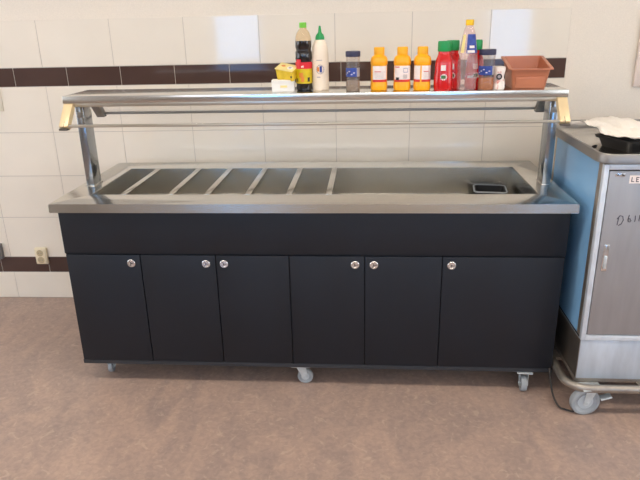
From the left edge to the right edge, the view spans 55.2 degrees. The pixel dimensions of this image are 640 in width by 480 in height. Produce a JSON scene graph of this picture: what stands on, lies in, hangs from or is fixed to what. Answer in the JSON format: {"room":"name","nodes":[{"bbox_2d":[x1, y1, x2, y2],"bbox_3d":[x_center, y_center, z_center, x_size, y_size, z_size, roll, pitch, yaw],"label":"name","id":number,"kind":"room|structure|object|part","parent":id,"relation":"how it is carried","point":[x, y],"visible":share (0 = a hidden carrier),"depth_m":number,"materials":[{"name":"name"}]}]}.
{"room":"eatery","nodes":[
{"label":"eatery","id":0,"kind":"room"},
{"bbox_2d":[0,0,639,296],"bbox_3d":[0.204,-0.975,3.343,9.000,2.800,0.124,0,20,4],"label":"wall","id":1,"kind":"structure","parent":0,"point":[50,50],"depth_m":3.35,"materials":[{"name":"tile"}]},
{"bbox_2d":[0,92,3,110],"bbox_3d":[-1.861,-0.789,3.468,0.124,0.120,0.007,0,20,4],"label":"wall plate","id":2,"kind":"object","parent":1,"relation":"attached to","point":[1,102],"visible":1,"depth_m":3.47,"materials":[{"name":"beige plastic"}]},
{"bbox_2d":[0,243,4,258],"bbox_3d":[-2.010,0.070,3.773,0.107,0.096,0.036,0,20,4],"label":"cable box","id":3,"kind":"object","parent":1,"relation":"attached to","point":[2,256],"visible":1,"depth_m":3.77,"materials":[{"name":"grey plastic"}]},
{"bbox_2d":[34,247,48,263],"bbox_3d":[-1.714,0.098,3.769,0.074,0.105,0.028,0,20,4],"label":"wall socket","id":4,"kind":"object","parent":1,"relation":"attached to","point":[41,253],"visible":1,"depth_m":3.76,"materials":[{"name":"beige plastic"}]},
{"bbox_2d":[36,250,42,255],"bbox_3d":[-1.716,0.081,3.749,0.041,0.041,0.003,0,20,4],"label":"outlet","id":5,"kind":"object","parent":4,"relation":"attached to","point":[38,252],"depth_m":3.75,"materials":[{"name":"beige plastic"}]},
{"bbox_2d":[38,257,43,262],"bbox_3d":[-1.715,0.123,3.765,0.041,0.041,0.003,0,20,4],"label":"outlet","id":6,"kind":"object","parent":4,"relation":"attached to","point":[40,259],"depth_m":3.76,"materials":[{"name":"beige plastic"}]},
{"bbox_3d":[-1.715,0.101,3.760,0.062,0.091,0.006,0,20,4],"label":"plate","id":7,"kind":"part","parent":4,"relation":"part of","materials":[{"name":"beige plastic"}]},
{"bbox_2d":[632,38,639,86],"bbox_3d":[1.973,-0.985,3.155,0.645,0.370,0.012,0,20,4],"label":"notice board","id":8,"kind":"object","parent":1,"relation":"attached to","point":[636,80],"visible":1,"depth_m":3.21,"materials":[{"name":"white"}]},
{"bbox_2d":[0,297,639,479],"bbox_3d":[-0.016,1.562,0.597,8.800,0.100,7.200,0,20,4],"label":"floor","id":9,"kind":"structure","parent":0,"point":[63,416],"depth_m":2.62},
{"bbox_2d":[48,83,579,390],"bbox_3d":[-0.027,-0.062,2.997,2.218,1.327,0.810,0,20,4],"label":"serving counter","id":10,"kind":"object","parent":9,"relation":"on","point":[302,266],"depth_m":2.70,"materials":[{"name":"black laminate"}]},
{"bbox_3d":[-1.094,-0.460,2.890,0.037,0.395,0.085,0,20,4],"label":"shelf post","id":11,"kind":"part","parent":10,"relation":"part of","materials":[{"name":"metal"}]},
{"bbox_3d":[-0.958,0.315,2.809,0.336,0.532,0.014,0,20,4],"label":"door","id":12,"kind":"part","parent":10,"relation":"part of","materials":[{"name":"black laminate"}]},
{"bbox_3d":[-0.620,0.316,2.784,0.334,0.532,0.014,0,20,4],"label":"door","id":13,"kind":"part","parent":10,"relation":"part of","materials":[{"name":"black laminate"}]},
{"bbox_3d":[-0.290,0.318,2.758,0.320,0.532,0.014,0,20,4],"label":"door","id":14,"kind":"part","parent":10,"relation":"part of","materials":[{"name":"black laminate"}]},
{"bbox_2d":[271,79,294,91],"bbox_3d":[-0.160,-0.680,2.691,0.100,0.050,0.067,-1,20,1],"label":"cardboard box","id":15,"kind":"object","parent":10,"relation":"on","point":[277,85],"visible":0.88,"depth_m":2.66,"materials":[{"name":"white cardboard"}]},
{"bbox_3d":[-0.161,-0.697,2.685,0.100,0.014,0.066,-1,20,1],"label":"lid","id":16,"kind":"part","parent":15,"relation":"part of","materials":[{"name":"white cardboard"}]},
{"bbox_2d":[275,62,295,80],"bbox_3d":[-0.146,-0.732,2.664,0.094,0.073,0.082,8,22,23],"label":"box","id":17,"kind":"object","parent":15,"relation":"on","point":[284,71],"visible":0.94,"depth_m":2.66,"materials":[{"name":"yellow cardboard"}]},
{"bbox_3d":[-0.145,-0.752,2.667,0.088,0.038,0.062,8,22,23],"label":"carton lid","id":18,"kind":"part","parent":17,"relation":"part of","materials":[{"name":"yellow cardboard"}]},
{"bbox_2d":[295,22,312,90],"bbox_3d":[-0.071,-0.795,2.660,0.073,0.283,0.073,0,20,4],"label":"bottle","id":19,"kind":"object","parent":10,"relation":"on","point":[303,54],"visible":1,"depth_m":2.64,"materials":[{"name":"black plastic"}]},
{"bbox_2d":[299,73,303,81],"bbox_3d":[-0.079,-0.706,2.656,0.023,0.038,0.002,4,21,15],"label":"food picture","id":20,"kind":"object","parent":19,"relation":"attached to","point":[301,75],"depth_m":2.66},
{"bbox_2d":[48,161,579,213],"bbox_3d":[-0.032,-0.266,2.924,2.216,0.038,0.810,0,20,4],"label":"countertop","id":21,"kind":"structure","parent":10,"relation":"on","point":[549,199],"depth_m":2.61,"materials":[{"name":"metal"}]},
{"bbox_3d":[-0.056,-0.490,2.586,2.082,0.012,0.014,0,20,4],"label":"guard rail","id":22,"kind":"part","parent":10,"relation":"part of","materials":[{"name":"silver metal"}]},
{"bbox_3d":[-0.056,-0.030,2.617,2.174,0.198,0.008,0,20,4],"label":"fascia panel","id":23,"kind":"part","parent":10,"relation":"part of","materials":[{"name":"black laminate"}]},
{"bbox_3d":[-0.051,-0.595,2.637,2.106,0.017,0.018,0,20,4],"label":"guard rail","id":24,"kind":"part","parent":10,"relation":"part of","materials":[{"name":"silver metal"}]},
{"bbox_2d":[94,168,536,194],"bbox_3d":[-0.030,-0.213,2.950,1.967,0.148,0.502,0,20,4],"label":"basin","id":25,"kind":"object","parent":10,"relation":"in","point":[133,181],"depth_m":3.15,"materials":[{"name":"metal"}]},
{"bbox_2d":[62,83,568,103],"bbox_3d":[-0.044,-0.656,2.735,2.166,0.031,0.268,0,20,4],"label":"shelf","id":26,"kind":"object","parent":10,"relation":"attached to","point":[551,92],"depth_m":2.62,"materials":[{"name":"metal"}]},
{"bbox_3d":[-0.013,0.451,3.196,2.174,0.021,0.772,0,20,4],"label":"board","id":27,"kind":"part","parent":10,"relation":"part of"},
{"bbox_3d":[-0.027,-0.625,2.956,2.082,0.012,0.014,0,20,4],"label":"guard rail","id":28,"kind":"part","parent":10,"relation":"part of","materials":[{"name":"silver metal"}]},
{"bbox_2d":[312,26,328,90],"bbox_3d":[0.001,-0.789,2.660,0.072,0.268,0.073,0,20,4],"label":"squeeze bottle","id":29,"kind":"object","parent":10,"relation":"on","point":[320,56],"visible":1,"depth_m":2.64,"materials":[{"name":"white plastic"}]},
{"bbox_3d":[0.035,0.319,2.734,0.324,0.532,0.014,0,20,4],"label":"door","id":30,"kind":"part","parent":10,"relation":"part of","materials":[{"name":"black laminate"}]},
{"bbox_2d":[346,51,359,90],"bbox_3d":[0.140,-0.719,2.608,0.062,0.165,0.062,0,20,4],"label":"spice shaker","id":31,"kind":"object","parent":10,"relation":"on","point":[351,85],"visible":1,"depth_m":2.59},
{"bbox_3d":[0.139,-0.786,2.584,0.062,0.022,0.062,0,20,4],"label":"lid","id":32,"kind":"part","parent":31,"relation":"part of","materials":[{"name":"blue plastic"}]},
{"bbox_2d":[370,47,387,90],"bbox_3d":[0.253,-0.733,2.622,0.072,0.178,0.072,0,20,4],"label":"bottle","id":33,"kind":"object","parent":10,"relation":"on","point":[379,61],"visible":1,"depth_m":2.60,"materials":[{"name":"orange plastic"}]},
{"bbox_2d":[393,47,410,90],"bbox_3d":[0.350,-0.729,2.605,0.072,0.178,0.072,0,20,4],"label":"bottle","id":34,"kind":"object","parent":10,"relation":"on","point":[402,60],"visible":1,"depth_m":2.58,"materials":[{"name":"orange plastic"}]},
{"bbox_3d":[0.363,0.321,2.708,0.326,0.532,0.014,0,20,4],"label":"door","id":35,"kind":"part","parent":10,"relation":"part of","materials":[{"name":"black laminate"}]},
{"bbox_2d":[413,46,430,90],"bbox_3d":[0.433,-0.726,2.591,0.072,0.178,0.072,0,20,4],"label":"bottle","id":36,"kind":"object","parent":10,"relation":"on","point":[422,60],"visible":1,"depth_m":2.56,"materials":[{"name":"orange plastic"}]},
{"bbox_2d":[433,41,452,90],"bbox_3d":[0.518,-0.730,2.563,0.079,0.200,0.066,0,20,4],"label":"ketchup bottle","id":37,"kind":"object","parent":10,"relation":"on","point":[443,74],"visible":1,"depth_m":2.54,"materials":[{"name":"red plastic"}]},
{"bbox_2d":[447,40,460,88],"bbox_3d":[0.566,-0.753,2.624,0.079,0.200,0.066,0,20,4],"label":"ketchup bottle","id":38,"kind":"object","parent":10,"relation":"on","point":[455,45],"visible":0.54,"depth_m":2.60,"materials":[{"name":"red plastic"}]},
{"bbox_2d":[457,19,477,89],"bbox_3d":[0.615,-0.767,2.543,0.082,0.280,0.082,0,20,4],"label":"clear bottle","id":39,"kind":"object","parent":10,"relation":"on","point":[471,42],"visible":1,"depth_m":2.50,"materials":[{"name":"plastic"}]},
{"bbox_2d":[464,39,483,88],"bbox_3d":[0.662,-0.752,2.617,0.079,0.200,0.066,-2,20,-1],"label":"ketchup bottle","id":40,"kind":"object","parent":10,"relation":"on","point":[472,61],"visible":0.59,"depth_m":2.60,"materials":[{"name":"red plastic"}]},
{"bbox_2d":[477,49,496,89],"bbox_3d":[0.695,-0.710,2.553,0.069,0.163,0.069,0,20,4],"label":"spice shaker","id":41,"kind":"object","parent":10,"relation":"on","point":[484,83],"visible":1,"depth_m":2.54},
{"bbox_3d":[0.693,-0.777,2.529,0.069,0.022,0.069,0,20,4],"label":"lid","id":42,"kind":"part","parent":41,"relation":"part of","materials":[{"name":"blue plastic"}]},
{"bbox_2d":[473,184,507,193],"bbox_3d":[0.843,-0.226,3.045,0.162,0.068,0.150,3,20,11],"label":"plastic tub","id":43,"kind":"object","parent":10,"relation":"in","point":[477,188],"visible":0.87,"depth_m":3.09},
{"bbox_2d":[493,66,505,88],"bbox_3d":[0.755,-0.686,2.586,0.051,0.093,0.051,0,20,4],"label":"salt shaker","id":44,"kind":"object","parent":10,"relation":"on","point":[498,81],"visible":0.88,"depth_m":2.57,"materials":[{"name":"white plastic"}]},
{"bbox_3d":[0.780,0.322,2.677,0.502,0.532,0.014,0,20,4],"label":"door","id":45,"kind":"part","parent":10,"relation":"part of","materials":[{"name":"black laminate"}]},
{"bbox_3d":[0.930,0.590,2.797,0.068,0.010,0.088,2,20,9],"label":"mounting plate","id":46,"kind":"part","parent":10,"relation":"part of","materials":[{"name":"metal"}]},
{"bbox_2d":[501,55,553,88],"bbox_3d":[0.884,-0.722,2.632,0.182,0.123,0.206,0,20,4],"label":"storage bin","id":47,"kind":"object","parent":10,"relation":"on","point":[522,72],"visible":1,"depth_m":2.57,"materials":[{"name":"plastic"}]},
{"bbox_3d":[1.016,-0.450,2.728,0.037,0.395,0.085,0,20,4],"label":"shelf post","id":48,"kind":"part","parent":10,"relation":"part of","materials":[{"name":"metal"}]},
{"bbox_2d":[550,107,556,112],"bbox_3d":[1.010,-0.563,2.642,0.028,0.025,0.002,0,20,4],"label":"screw","id":49,"kind":"object","parent":10,"relation":"attached to","point":[552,109],"depth_m":2.64,"materials":[{"name":"silver metal"}]},
{"bbox_2d":[549,368,573,411],"bbox_3d":[1.049,0.640,2.707,0.060,0.154,0.210,-5,20,-9],"label":"power cable","id":50,"kind":"object","parent":9,"relation":"on","point":[555,401],"visible":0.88,"depth_m":2.70,"materials":[{"name":"black rubber"}]},
{"bbox_2d":[551,119,639,414],"bbox_3d":[1.560,0.078,2.804,1.020,1.127,0.898,0,20,4],"label":"cart","id":51,"kind":"object","parent":9,"relation":"on","point":[597,337],"visible":0.62,"depth_m":2.52,"materials":[{"name":"metal"}]},
{"bbox_3d":[1.105,0.534,2.835,0.045,0.012,0.060,0,20,4],"label":"rail mount","id":52,"kind":"part","parent":51,"relation":"part of","materials":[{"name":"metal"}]},
{"bbox_3d":[1.104,-0.052,2.734,0.004,0.734,0.555,0,20,4],"label":"panel","id":53,"kind":"part","parent":51,"relation":"part of","materials":[{"name":"blue laminate"}]},
{"bbox_3d":[1.147,0.623,2.596,0.088,0.010,0.068,-2,20,-2],"label":"mounting plate","id":54,"kind":"part","parent":51,"relation":"part of","materials":[{"name":"metal"}]},
{"bbox_3d":[1.081,0.049,2.457,0.004,0.734,0.034,0,20,4],"label":"corner trim","id":55,"kind":"part","parent":51,"relation":"part of","materials":[{"name":"metal"}]},
{"bbox_3d":[1.570,0.481,2.951,1.020,0.034,0.895,0,20,4],"label":"bumper rail","id":56,"kind":"part","parent":51,"relation":"part of","materials":[{"name":"metal"}]},
{"bbox_3d":[1.570,0.472,2.947,0.905,0.018,0.760,0,20,4],"label":"chassis plate","id":57,"kind":"part","parent":51,"relation":"part of","materials":[{"name":"metal"}]},
{"bbox_3d":[1.124,0.088,2.414,0.012,0.054,0.008,0,20,4],"label":"latch lever","id":58,"kind":"part","parent":51,"relation":"part of","materials":[{"name":"metal"}]},
{"bbox_3d":[1.528,0.065,2.395,0.907,0.742,0.026,0,20,4],"label":"frame","id":59,"kind":"part","parent":51,"relation":"part of","materials":[{"name":"metal"}]},
{"bbox_3d":[1.527,0.066,2.391,0.860,0.691,0.014,0,20,4],"label":"cart door","id":60,"kind":"part","parent":51,"relation":"part of","materials":[{"name":"metal"}]},
{"bbox_2d":[595,133,639,151],"bbox_3d":[1.378,-0.420,2.577,0.380,0.047,0.220,-7,21,-15],"label":"food tray","id":61,"kind":"object","parent":51,"relation":"on","point":[626,144],"visible":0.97,"depth_m":2.52,"materials":[{"name":"black plastic"}]},
{"bbox_2d":[581,116,639,138],"bbox_3d":[1.368,-0.491,2.634,0.400,0.030,0.623,0,20,4],"label":"cloth","id":62,"kind":"object","parent":61,"relation":"on","point":[611,125],"visible":1,"depth_m":2.63,"materials":[{"name":"white fabric"}]}
]}

